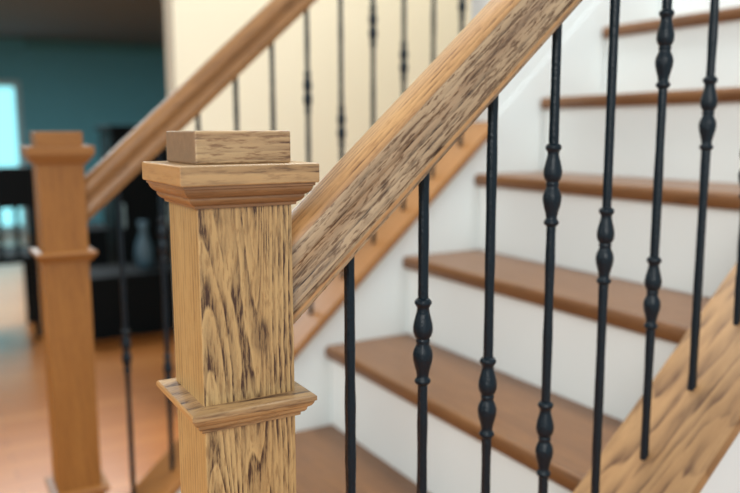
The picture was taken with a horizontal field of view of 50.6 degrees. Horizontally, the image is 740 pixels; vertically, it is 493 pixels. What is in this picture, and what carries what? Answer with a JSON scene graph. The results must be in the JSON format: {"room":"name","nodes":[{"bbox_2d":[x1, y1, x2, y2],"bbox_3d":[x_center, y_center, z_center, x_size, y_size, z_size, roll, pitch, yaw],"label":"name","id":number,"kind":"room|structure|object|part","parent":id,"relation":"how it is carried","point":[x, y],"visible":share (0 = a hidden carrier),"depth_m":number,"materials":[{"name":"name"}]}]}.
{"room":"home staircase","nodes":[
{"label":"home staircase","id":0,"kind":"room"},
{"bbox_2d":[0,0,164,44],"bbox_3d":[-2.583,-1.910,5.701,9.000,0.070,6.680,-5,10,-29],"label":"ceiling","id":1,"kind":"structure","parent":0,"point":[109,21],"depth_m":7.30,"materials":[{"name":"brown paint"}]},
{"bbox_2d":[0,37,166,223],"bbox_3d":[-4.215,-1.208,8.690,9.000,2.180,0.100,-5,10,-29],"label":"wall","id":2,"kind":"structure","parent":0,"point":[61,90],"depth_m":9.07,"materials":[{"name":"teal paint"}]},
{"bbox_2d":[0,80,27,234],"bbox_3d":[-4.613,-0.946,8.498,1.580,1.720,0.060,-5,10,-29],"label":"window","id":3,"kind":"structure","parent":2,"relation":"in","point":[11,128],"depth_m":8.78,"materials":[{"name":"glass"}]},
{"bbox_2d":[24,38,165,53],"bbox_3d":[-2.058,-2.412,9.682,4.100,0.099,0.039,-5,10,-29],"label":"trim","id":4,"kind":"structure","parent":2,"relation":"attached to","point":[28,43],"depth_m":9.02,"materials":[{"name":"teal paint"}]},
{"bbox_2d":[0,234,178,492],"bbox_3d":[-1.601,0.551,4.345,9.000,0.050,10.600,-5,10,-29],"label":"floor","id":5,"kind":"structure","parent":0,"point":[25,446],"depth_m":3.36,"materials":[{"name":"brown wood"}]},
{"bbox_2d":[0,166,42,337],"bbox_3d":[-2.157,0.027,4.433,0.500,0.965,0.446,-5,10,-29],"label":"dining chair","id":6,"kind":"object","parent":5,"relation":"on","point":[16,182],"visible":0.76,"depth_m":4.31,"materials":[{"name":"black paint"}]},
{"bbox_3d":[-2.057,-0.313,4.203,0.500,0.225,0.036,-5,10,-29],"label":"rail","id":7,"kind":"part","parent":6,"relation":"part of","materials":[{"name":"black paint"}]},
{"bbox_3d":[-2.159,0.056,4.439,0.460,0.045,0.440,-5,10,-29],"label":"seat","id":8,"kind":"part","parent":6,"relation":"part of","materials":[{"name":"black paint"}]},
{"bbox_3d":[-2.074,0.251,4.747,0.040,0.430,0.035,-5,10,-29],"label":"leg","id":9,"kind":"part","parent":6,"relation":"part of","materials":[{"name":"black paint"}]},
{"bbox_3d":[-1.876,-0.186,4.331,0.040,0.465,0.035,-5,10,-29],"label":"post","id":10,"kind":"part","parent":6,"relation":"part of","materials":[{"name":"black paint"}]},
{"bbox_3d":[-1.877,0.300,4.408,0.040,0.430,0.035,-5,10,-29],"label":"leg","id":11,"kind":"part","parent":6,"relation":"part of","materials":[{"name":"black paint"}]},
{"bbox_2d":[20,132,110,492],"bbox_3d":[-0.650,0.331,1.706,0.128,1.150,0.128,-5,10,-29],"label":"newel post","id":12,"kind":"object","parent":5,"relation":"on","point":[63,253],"visible":1,"depth_m":1.64,"materials":[{"name":"brown wood"}]},
{"bbox_3d":[-0.652,-0.182,1.630,0.122,0.021,0.122,-5,10,-29],"label":"cap molding","id":13,"kind":"part","parent":12,"relation":"part of","materials":[{"name":"brown wood"}]},
{"bbox_3d":[-0.651,0.016,1.659,0.120,0.024,0.120,-5,10,-29],"label":"collar molding","id":14,"kind":"part","parent":12,"relation":"part of","materials":[{"name":"brown wood"}]},
{"bbox_3d":[-0.649,0.532,1.735,0.120,0.024,0.120,-5,10,-29],"label":"molding","id":15,"kind":"part","parent":12,"relation":"part of","materials":[{"name":"brown wood"}]},
{"bbox_2d":[87,222,111,266],"bbox_3d":[-1.839,0.142,5.068,0.260,0.550,0.420,-5,10,-29],"label":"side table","id":16,"kind":"object","parent":5,"relation":"on","point":[98,232],"visible":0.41,"depth_m":4.91,"materials":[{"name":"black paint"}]},
{"bbox_2d":[90,260,173,340],"bbox_3d":[-1.398,0.307,4.590,0.720,0.360,0.390,-5,10,-29],"label":"chest","id":17,"kind":"object","parent":5,"relation":"on","point":[144,296],"visible":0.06,"depth_m":4.43,"materials":[{"name":"black paint"}]},
{"bbox_3d":[-1.399,0.141,4.566,0.720,0.025,0.390,-5,10,-29],"label":"lid","id":18,"kind":"part","parent":17,"relation":"part of","materials":[{"name":"black paint"}]},
{"bbox_2d":[135,221,153,267],"bbox_3d":[-1.325,-0.012,4.586,0.110,0.272,0.110,-5,10,-29],"label":"vase","id":19,"kind":"object","parent":17,"relation":"on","point":[144,253],"visible":1,"depth_m":4.55,"materials":[{"name":"blue ceramic"}]},
{"bbox_2d":[94,125,170,264],"bbox_3d":[-1.441,-0.209,5.247,0.640,1.190,0.460,-5,10,-29],"label":"fireplace","id":20,"kind":"object","parent":5,"relation":"on","point":[139,201],"visible":0.27,"depth_m":4.99,"materials":[{"name":"black paint"}]},
{"bbox_3d":[-1.553,-0.192,4.931,0.012,0.150,0.025,-5,10,-29],"label":"handle","id":21,"kind":"part","parent":20,"relation":"part of","materials":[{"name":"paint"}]},
{"bbox_3d":[-1.466,-0.169,5.008,0.275,1.020,0.014,-5,10,-29],"label":"door","id":22,"kind":"part","parent":20,"relation":"part of","materials":[{"name":"black paint"}]},
{"bbox_3d":[-1.219,-0.190,5.149,0.275,1.020,0.014,-5,10,-29],"label":"door","id":23,"kind":"part","parent":20,"relation":"part of","materials":[{"name":"black paint"}]},
{"bbox_3d":[-1.306,-0.214,5.072,0.012,0.150,0.025,-5,10,-29],"label":"handle","id":24,"kind":"part","parent":20,"relation":"part of","materials":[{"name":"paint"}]},
{"bbox_2d":[142,130,318,492],"bbox_3d":[-0.131,0.461,0.809,0.128,1.150,0.128,-5,10,-29],"label":"newel post","id":25,"kind":"object","parent":5,"relation":"on","point":[230,195],"visible":1,"depth_m":0.71,"materials":[{"name":"brown wood"}]},
{"bbox_3d":[-0.133,-0.051,0.734,0.122,0.021,0.122,-5,10,-29],"label":"cap molding","id":26,"kind":"part","parent":25,"relation":"part of","materials":[{"name":"brown wood"}]},
{"bbox_3d":[-0.132,0.147,0.763,0.120,0.024,0.120,-5,10,-29],"label":"collar molding","id":27,"kind":"part","parent":25,"relation":"part of","materials":[{"name":"brown wood"}]},
{"bbox_2d":[291,0,582,323],"bbox_3d":[0.365,-0.482,0.959,1.060,1.051,0.060,-5,10,-29],"label":"handrail","id":28,"kind":"object","parent":25,"relation":"attached to","point":[355,198],"visible":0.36,"depth_m":0.80,"materials":[{"name":"brown wood"}]},
{"bbox_2d":[163,0,470,210],"bbox_3d":[1.126,-1.224,3.989,4.350,3.550,0.120,-5,10,-29],"label":"wall","id":29,"kind":"structure","parent":0,"point":[195,30],"depth_m":3.22,"materials":[{"name":"beige paint"}]},
{"bbox_2d":[177,0,723,492],"bbox_3d":[0.646,-0.970,2.271,2.910,3.550,0.105,-5,10,-29],"label":"wall","id":30,"kind":"structure","parent":0,"point":[381,300],"depth_m":2.04,"materials":[{"name":"white paint"}]},
{"bbox_2d":[84,0,315,221],"bbox_3d":[-0.153,-0.613,1.856,1.062,1.052,0.060,-5,10,-29],"label":"handrail","id":31,"kind":"object","parent":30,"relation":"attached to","point":[118,167],"visible":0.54,"depth_m":1.73,"materials":[{"name":"brown wood"}]},
{"bbox_2d":[130,122,487,492],"bbox_3d":[-0.157,0.181,1.985,1.062,0.985,0.153,-5,10,-29],"label":"stair stringer","id":32,"kind":"object","parent":30,"relation":"attached to","point":[159,479],"visible":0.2,"depth_m":2.00,"materials":[{"name":"brown wood"}]},
{"bbox_2d":[116,190,135,492],"bbox_3d":[-0.546,0.241,1.753,0.022,0.762,0.022,2,9,15],"label":"baluster","id":33,"kind":"object","parent":32,"relation":"on","point":[126,357],"visible":1,"depth_m":1.74,"materials":[{"name":"black metal"}]},
{"bbox_2d":[156,151,173,471],"bbox_3d":[-0.467,0.152,1.786,0.022,0.762,0.022,2,9,15],"label":"baluster","id":34,"kind":"object","parent":32,"relation":"on","point":[162,230],"visible":0.84,"depth_m":1.78,"materials":[{"name":"black metal"}]},
{"bbox_2d":[196,114,200,130],"bbox_3d":[-0.388,0.063,1.819,0.022,0.762,0.022,2,9,15],"label":"baluster","id":35,"kind":"object","parent":32,"relation":"on","point":[198,124],"visible":0.02,"depth_m":1.76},
{"bbox_2d":[233,77,238,130],"bbox_3d":[-0.308,-0.026,1.852,0.022,0.762,0.022,2,9,15],"label":"baluster","id":36,"kind":"object","parent":32,"relation":"on","point":[235,82],"visible":0.04,"depth_m":1.80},
{"bbox_2d":[269,42,275,130],"bbox_3d":[-0.229,-0.115,1.885,0.022,0.762,0.022,2,9,15],"label":"baluster","id":37,"kind":"object","parent":32,"relation":"on","point":[271,47],"visible":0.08,"depth_m":1.84,"materials":[{"name":"black metal"}]},
{"bbox_2d":[303,8,312,314],"bbox_3d":[-0.150,-0.204,1.917,0.022,0.762,0.022,2,9,15],"label":"baluster","id":38,"kind":"object","parent":32,"relation":"on","point":[307,84],"visible":0.53,"depth_m":1.89,"materials":[{"name":"black metal"}]},
{"bbox_2d":[337,0,345,279],"bbox_3d":[-0.071,-0.293,1.950,0.022,0.762,0.022,2,9,15],"label":"baluster","id":39,"kind":"object","parent":32,"relation":"on","point":[341,132],"visible":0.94,"depth_m":1.93,"materials":[{"name":"black metal"}]},
{"bbox_2d":[369,0,376,244],"bbox_3d":[0.008,-0.382,1.983,0.022,0.762,0.022,2,9,15],"label":"baluster","id":40,"kind":"object","parent":32,"relation":"on","point":[372,17],"visible":0.43,"depth_m":1.96,"materials":[{"name":"black metal"}]},
{"bbox_2d":[399,0,407,210],"bbox_3d":[0.087,-0.471,2.016,0.022,0.762,0.022,2,9,15],"label":"baluster","id":41,"kind":"object","parent":32,"relation":"on","point":[403,66],"visible":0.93,"depth_m":2.01,"materials":[{"name":"black metal"}]},
{"bbox_2d":[430,0,435,178],"bbox_3d":[0.166,-0.560,2.049,0.022,0.762,0.022,2,9,15],"label":"baluster","id":42,"kind":"object","parent":32,"relation":"on","point":[433,8],"visible":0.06,"depth_m":2.04,"materials":[{"name":"black metal"}]},
{"bbox_2d":[458,0,465,146],"bbox_3d":[0.245,-0.649,2.082,0.022,0.762,0.022,2,9,15],"label":"baluster","id":43,"kind":"object","parent":32,"relation":"on","point":[462,4],"visible":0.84,"depth_m":2.08,"materials":[{"name":"black metal"}]},
{"bbox_2d":[497,0,661,172],"bbox_3d":[0.784,-0.702,2.335,1.048,1.250,0.002,-5,10,-29],"label":"trim","id":44,"kind":"structure","parent":30,"relation":"attached to","point":[521,123],"depth_m":2.23,"materials":[{"name":"white paint"}]},
{"bbox_2d":[700,433,739,492],"bbox_3d":[0.438,0.347,1.110,1.210,1.285,0.116,-5,10,-29],"label":"wall","id":45,"kind":"structure","parent":0,"point":[725,478],"depth_m":1.06,"materials":[{"name":"white paint"}]},
{"bbox_2d":[573,262,739,492],"bbox_3d":[0.438,0.242,1.094,1.210,1.120,0.152,-5,10,-29],"label":"stair stringer","id":46,"kind":"object","parent":45,"relation":"attached to","point":[691,432],"visible":1,"depth_m":1.09,"materials":[{"name":"brown wood"}]},
{"bbox_2d":[344,256,355,492],"bbox_3d":[-0.020,0.364,0.859,0.022,0.762,0.022,2,9,15],"label":"baluster","id":47,"kind":"object","parent":46,"relation":"on","point":[349,270],"visible":0.87,"depth_m":0.82,"materials":[{"name":"black metal"}]},
{"bbox_2d":[413,172,432,492],"bbox_3d":[0.059,0.275,0.892,0.022,0.762,0.022,2,9,15],"label":"baluster","id":48,"kind":"object","parent":46,"relation":"on","point":[422,325],"visible":0.97,"depth_m":0.86,"materials":[{"name":"black metal"}]},
{"bbox_2d":[478,95,498,492],"bbox_3d":[0.139,0.185,0.925,0.022,0.762,0.022,2,9,15],"label":"baluster","id":49,"kind":"object","parent":46,"relation":"on","point":[487,383],"visible":1,"depth_m":0.91,"materials":[{"name":"black metal"}]},
{"bbox_2d":[535,24,561,492],"bbox_3d":[0.218,0.096,0.959,0.022,0.762,0.022,2,9,15],"label":"baluster","id":50,"kind":"object","parent":46,"relation":"on","point":[552,173],"visible":0.98,"depth_m":0.94,"materials":[{"name":"black metal"}]},
{"bbox_2d":[591,0,619,492],"bbox_3d":[0.298,0.006,0.992,0.022,0.762,0.022,2,9,15],"label":"baluster","id":51,"kind":"object","parent":46,"relation":"on","point":[605,230],"visible":1,"depth_m":0.98,"materials":[{"name":"black metal"}]},
{"bbox_2d":[640,0,674,460],"bbox_3d":[0.378,-0.083,1.025,0.022,0.762,0.022,2,9,15],"label":"baluster","id":52,"kind":"object","parent":46,"relation":"on","point":[665,36],"visible":1,"depth_m":1.03,"materials":[{"name":"black metal"}]},
{"bbox_2d":[687,0,718,390],"bbox_3d":[0.457,-0.173,1.058,0.022,0.762,0.022,2,9,15],"label":"baluster","id":53,"kind":"object","parent":46,"relation":"on","point":[709,99],"visible":1,"depth_m":1.06,"materials":[{"name":"black metal"}]},
{"bbox_2d":[733,170,739,325],"bbox_3d":[0.537,-0.262,1.091,0.022,0.762,0.022,2,9,15],"label":"baluster","id":54,"kind":"object","parent":46,"relation":"on","point":[736,313],"visible":1,"depth_m":1.14,"materials":[{"name":"black metal"}]},
{"bbox_3d":[-0.053,0.645,1.489,0.014,0.174,0.947,-5,10,-29],"label":"stair riser","id":55,"kind":"structure","parent":0,"visible":0},
{"bbox_2d":[295,424,428,492],"bbox_3d":[0.032,0.535,1.522,0.246,0.032,0.947,-5,10,-29],"label":"stair tread","id":56,"kind":"structure","parent":55,"relation":"on","point":[320,451],"depth_m":1.72,"materials":[{"name":"brown wood"}]},
{"bbox_2d":[331,360,571,492],"bbox_3d":[0.144,0.423,1.571,0.014,0.174,0.947,-5,10,-29],"label":"stair riser","id":57,"kind":"structure","parent":56,"relation":"on","point":[386,424],"depth_m":1.61,"materials":[{"name":"white paint"}]},
{"bbox_2d":[325,333,622,492],"bbox_3d":[0.229,0.313,1.604,0.246,0.032,0.947,-5,10,-29],"label":"stair tread","id":58,"kind":"structure","parent":57,"relation":"on","point":[453,393],"depth_m":1.54,"materials":[{"name":"brown wood"}]},
{"bbox_2d":[408,269,677,420],"bbox_3d":[0.342,0.201,1.653,0.014,0.174,0.947,-5,10,-29],"label":"stair riser","id":59,"kind":"structure","parent":58,"relation":"on","point":[456,310],"depth_m":1.62,"materials":[{"name":"white paint"}]},
{"bbox_2d":[403,249,710,343],"bbox_3d":[0.426,0.092,1.686,0.246,0.032,0.947,-5,10,-29],"label":"stair tread","id":60,"kind":"structure","parent":59,"relation":"on","point":[575,291],"depth_m":1.62,"materials":[{"name":"brown wood"}]},
{"bbox_2d":[478,186,739,296],"bbox_3d":[0.539,-0.020,1.734,0.014,0.174,0.947,-5,10,-29],"label":"stair riser","id":61,"kind":"structure","parent":60,"relation":"on","point":[520,214],"depth_m":1.70,"materials":[{"name":"white paint"}]},
{"bbox_2d":[474,171,739,210],"bbox_3d":[0.623,-0.130,1.768,0.246,0.032,0.947,-5,10,-29],"label":"stair tread","id":62,"kind":"structure","parent":61,"relation":"on","point":[721,195],"depth_m":1.71,"materials":[{"name":"brown wood"}]},
{"bbox_2d":[543,102,739,182],"bbox_3d":[0.736,-0.242,1.816,0.014,0.174,0.947,-5,10,-29],"label":"stair riser","id":63,"kind":"structure","parent":62,"relation":"on","point":[581,130],"depth_m":1.91,"materials":[{"name":"white paint"}]},
{"bbox_2d":[541,87,739,108],"bbox_3d":[0.821,-0.352,1.849,0.246,0.032,0.947,-5,10,-29],"label":"stair tread","id":64,"kind":"structure","parent":63,"relation":"on","point":[725,94],"depth_m":1.89,"materials":[{"name":"brown wood"}]},
{"bbox_2d":[604,20,739,93],"bbox_3d":[0.933,-0.464,1.898,0.014,0.174,0.947,-5,10,-29],"label":"stair riser","id":65,"kind":"structure","parent":64,"relation":"on","point":[636,71],"depth_m":2.07,"materials":[{"name":"white paint"}]},
{"bbox_2d":[602,6,739,37],"bbox_3d":[1.018,-0.574,1.931,0.246,0.032,0.947,-5,10,-29],"label":"stair tread","id":66,"kind":"structure","parent":65,"relation":"on","point":[730,14],"depth_m":2.05,"materials":[{"name":"brown wood"}]},
{"bbox_2d":[661,0,739,15],"bbox_3d":[1.130,-0.686,1.980,0.014,0.174,0.947,-5,10,-29],"label":"stair riser","id":67,"kind":"structure","parent":66,"relation":"on","point":[681,7],"depth_m":2.28,"materials":[{"name":"white paint"}]}
]}

